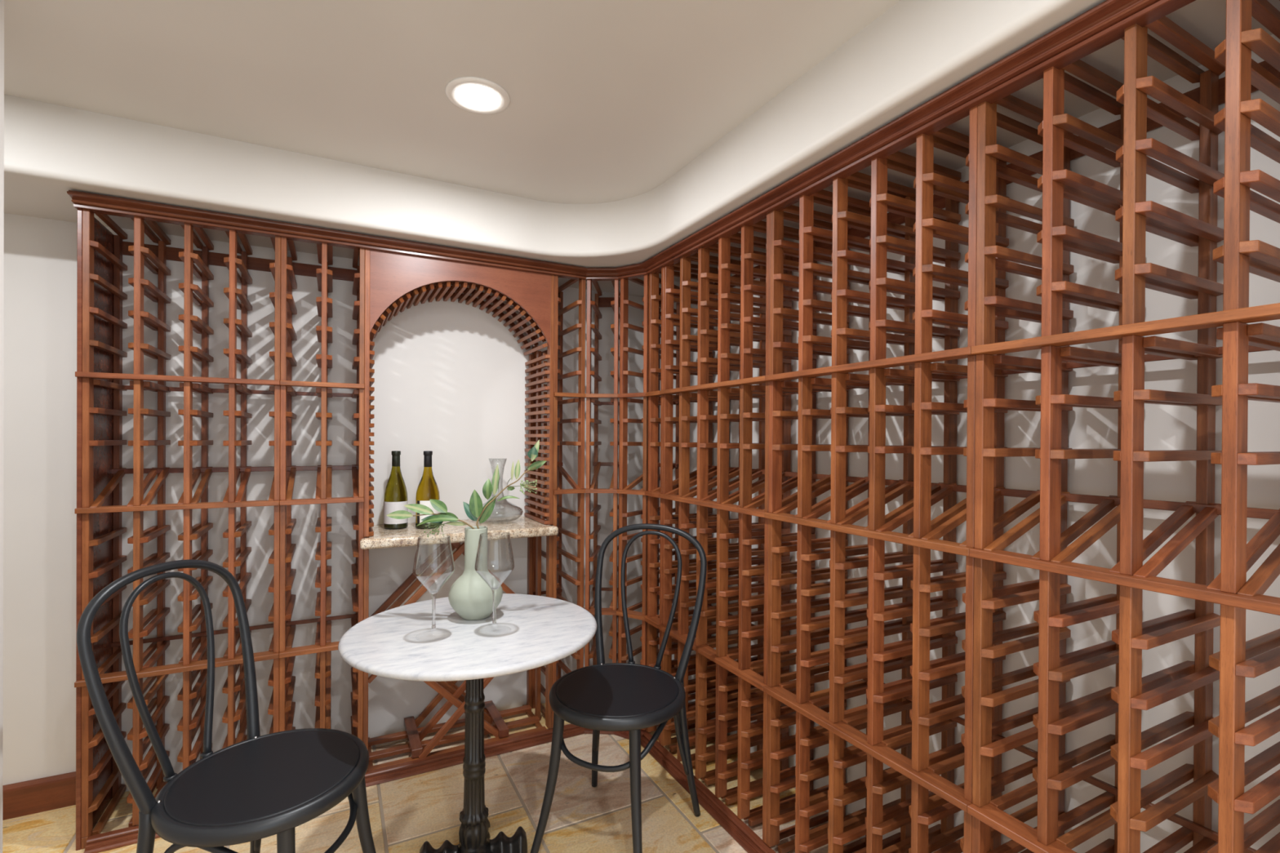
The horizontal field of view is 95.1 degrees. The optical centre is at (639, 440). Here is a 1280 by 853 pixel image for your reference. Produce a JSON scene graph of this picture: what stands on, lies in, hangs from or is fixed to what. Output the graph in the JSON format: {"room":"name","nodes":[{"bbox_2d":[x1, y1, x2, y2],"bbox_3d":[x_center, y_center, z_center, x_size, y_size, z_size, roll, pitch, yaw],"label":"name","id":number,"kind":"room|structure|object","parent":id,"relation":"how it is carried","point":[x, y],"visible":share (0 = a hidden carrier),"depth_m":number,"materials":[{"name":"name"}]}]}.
{"room":"wine cellar","nodes":[
{"label":"wine cellar","id":0,"kind":"room"},
{"bbox_2d":[0,0,4,852],"bbox_3d":[-0.584,0.145,-0.266,0.080,2.155,3.265,0,0,-27],"label":"wall","id":1,"kind":"structure","parent":0,"point":[2,2],"depth_m":1.19,"materials":[{"name":"paint"}]},
{"bbox_2d":[2,213,644,791],"bbox_3d":[-1.317,0.034,2.303,3.290,2.450,0.100,0,0,-27],"label":"wall","id":2,"kind":"structure","parent":0,"point":[450,381],"depth_m":2.21,"materials":[{"name":"paint"}]},
{"bbox_2d":[2,771,75,820],"bbox_3d":[-2.276,1.155,1.741,1.076,0.101,0.023,0,0,-27],"label":"baseboard","id":3,"kind":"structure","parent":2,"relation":"attached to","point":[20,799],"depth_m":1.90,"materials":[{"name":"brown wood"}]},
{"bbox_2d":[84,724,775,852],"bbox_3d":[-0.297,1.204,1.091,1.778,0.030,2.396,0,0,-27],"label":"baseboard","id":4,"kind":"structure","parent":2,"relation":"attached to","point":[741,833],"depth_m":2.10,"materials":[{"name":"red wood"}]},
{"bbox_2d":[66,0,1195,280],"bbox_3d":[-0.300,-0.689,1.085,1.829,0.038,2.410,0,0,-27],"label":"crown molding","id":5,"kind":"structure","parent":2,"relation":"attached to","point":[1104,24],"depth_m":1.54,"materials":[{"name":"red wood"}]},
{"bbox_2d":[2,702,864,852],"bbox_3d":[-0.376,1.247,0.377,3.190,0.050,4.200,0,0,-27],"label":"floor","id":6,"kind":"structure","parent":0,"point":[406,813],"depth_m":1.91,"materials":[{"name":"tile"}]},
{"bbox_2d":[74,208,280,850],"bbox_3d":[-1.498,0.255,1.970,0.510,1.909,0.324,0,0,-27],"label":"wine rack","id":7,"kind":"object","parent":6,"relation":"on","point":[100,266],"visible":0.83,"depth_m":1.90,"materials":[{"name":"brown wood"}]},
{"bbox_2d":[76,559,376,852],"bbox_3d":[-0.884,0.752,1.343,0.501,0.927,0.416,0,0,7],"label":"bistro chair","id":8,"kind":"object","parent":6,"relation":"on","point":[255,788],"visible":1,"depth_m":1.28,"materials":[{"name":"black metal"}]},
{"bbox_2d":[279,236,364,741],"bbox_3d":[-1.158,0.256,2.147,0.254,1.908,0.324,0,0,-27],"label":"wine rack","id":9,"kind":"object","parent":6,"relation":"on","point":[323,646],"visible":0.85,"depth_m":2.07,"materials":[{"name":"brown wood"}]},
{"bbox_2d":[363,248,554,771],"bbox_3d":[-0.737,0.262,2.372,0.701,1.899,0.306,0,0,-27],"label":"arched niche","id":10,"kind":"object","parent":6,"relation":"on","point":[394,282],"visible":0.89,"depth_m":2.33,"materials":[{"name":"brown wood"}]},
{"bbox_2d":[360,515,558,549],"bbox_3d":[-0.728,0.362,2.348,0.722,0.036,0.362,0,0,-27],"label":"countertop","id":11,"kind":"structure","parent":10,"relation":"on","point":[523,526],"depth_m":2.23,"materials":[{"name":"beige stone"}]},
{"bbox_2d":[383,450,408,528],"bbox_3d":[-0.956,0.192,2.294,0.088,0.302,0.088,0,0,-27],"label":"wine bottle","id":12,"kind":"object","parent":11,"relation":"on","point":[395,498],"visible":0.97,"depth_m":2.27,"materials":[{"name":"green glass"}]},
{"bbox_2d":[415,450,439,528],"bbox_3d":[-0.837,0.193,2.311,0.091,0.302,0.091,0,0,-27],"label":"wine bottle","id":13,"kind":"object","parent":11,"relation":"on","point":[428,488],"visible":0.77,"depth_m":2.28,"materials":[{"name":"green glass"}]},
{"bbox_2d":[476,457,523,523],"bbox_3d":[-0.603,0.211,2.483,0.212,0.268,0.212,0,0,-27],"label":"decanter","id":14,"kind":"object","parent":11,"relation":"on","point":[499,520],"visible":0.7,"depth_m":2.47,"materials":[{"name":"clear glass"}]},
{"bbox_2d":[337,593,596,852],"bbox_3d":[-0.482,0.876,1.704,0.708,0.679,0.708,0,0,2],"label":"bistro table","id":15,"kind":"object","parent":6,"relation":"on","point":[530,632],"visible":0.98,"depth_m":1.66,"materials":[{"name":"white stone"}]},
{"bbox_2d":[412,533,454,628],"bbox_3d":[-0.564,0.399,1.603,0.109,0.273,0.109,0,0,-27],"label":"wine glass","id":16,"kind":"object","parent":15,"relation":"on","point":[433,593],"visible":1,"depth_m":1.60,"materials":[{"name":"clear glass"}]},
{"bbox_2d":[412,533,454,593],"bbox_3d":[-0.564,0.339,1.603,0.109,0.153,0.109,0,0,-27],"label":"bowl","id":17,"kind":"object","parent":16,"relation":"on","point":[434,592],"depth_m":1.59,"materials":[{"name":"clear glass"}]},
{"bbox_2d":[448,525,502,620],"bbox_3d":[-0.498,0.400,1.779,0.159,0.270,0.159,0,0,-27],"label":"bud vase","id":18,"kind":"object","parent":15,"relation":"on","point":[469,596],"visible":0.96,"depth_m":1.74,"materials":[{"name":"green ceramic"}]},
{"bbox_2d":[386,499,474,537],"bbox_3d":[-0.620,0.281,1.735,0.267,0.209,0.073,0,0,-8],"label":"leafy sprig","id":19,"kind":"object","parent":18,"relation":"in","point":[438,505],"visible":0.94,"depth_m":1.74,"materials":[{"name":"green plant"}]},
{"bbox_2d":[462,440,546,528],"bbox_3d":[-0.409,0.192,1.777,0.245,0.389,0.052,0,0,-6],"label":"leafy sprig","id":20,"kind":"object","parent":18,"relation":"in","point":[474,510],"visible":0.96,"depth_m":1.78,"materials":[{"name":"green plant"}]},
{"bbox_2d":[474,531,514,623],"bbox_3d":[-0.409,0.400,1.647,0.109,0.273,0.109,0,0,-27],"label":"wine glass","id":21,"kind":"object","parent":15,"relation":"on","point":[494,590],"visible":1,"depth_m":1.64,"materials":[{"name":"clear glass"}]},
{"bbox_2d":[474,531,514,589],"bbox_3d":[-0.408,0.340,1.647,0.109,0.153,0.109,0,0,-27],"label":"bowl","id":22,"kind":"object","parent":21,"relation":"on","point":[480,575],"depth_m":1.64,"materials":[{"name":"clear glass"}]},
{"bbox_2d":[530,523,706,852],"bbox_3d":[-0.054,0.755,1.830,0.416,0.927,0.501,0,0,25],"label":"bistro chair","id":23,"kind":"object","parent":6,"relation":"on","point":[631,696],"visible":1,"depth_m":1.78,"materials":[{"name":"black metal"}]},
{"bbox_2d":[532,266,718,746],"bbox_3d":[-0.069,0.261,2.546,0.643,1.908,0.622,0,0,-27],"label":"wine rack","id":24,"kind":"object","parent":6,"relation":"on","point":[651,373],"visible":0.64,"depth_m":2.46,"materials":[{"name":"brown wood"}]},
{"bbox_2d":[657,211,832,844],"bbox_3d":[0.361,0.265,2.064,0.324,1.908,0.627,0,0,-27],"label":"wine rack","id":25,"kind":"object","parent":6,"relation":"on","point":[738,699],"visible":0.72,"depth_m":1.98,"materials":[{"name":"brown wood"}]},
{"bbox_2d":[763,105,1043,852],"bbox_3d":[0.650,0.268,1.510,0.324,1.908,0.623,0,0,-27],"label":"wine rack","id":26,"kind":"object","parent":6,"relation":"on","point":[917,771],"visible":0.91,"depth_m":1.47,"materials":[{"name":"brown wood"}]},
{"bbox_2d":[967,0,1279,852],"bbox_3d":[0.938,0.272,0.956,0.324,1.908,0.625,0,0,-27],"label":"wine rack","id":27,"kind":"object","parent":6,"relation":"on","point":[1126,136],"visible":1,"depth_m":1.03,"materials":[{"name":"brown wood"}]},
{"bbox_2d":[4,0,1279,297],"bbox_3d":[-0.363,-0.837,0.369,3.190,0.253,4.200,0,0,-27],"label":"ceiling","id":28,"kind":"structure","parent":0,"point":[628,129],"depth_m":1.54,"materials":[{"name":"paint"}]},
{"bbox_2d":[444,76,510,114],"bbox_3d":[-0.431,-0.914,1.562,0.168,0.007,0.168,0,0,-27],"label":"recessed light","id":29,"kind":"object","parent":28,"relation":"in","point":[475,95],"visible":1,"depth_m":1.55,"materials":[{"name":"white"}]},
{"bbox_2d":[658,34,1279,852],"bbox_3d":[1.091,0.052,1.131,0.100,2.450,4.200,0,0,-27],"label":"wall","id":30,"kind":"structure","parent":0,"point":[1166,427],"depth_m":1.26,"materials":[{"name":"paint"}]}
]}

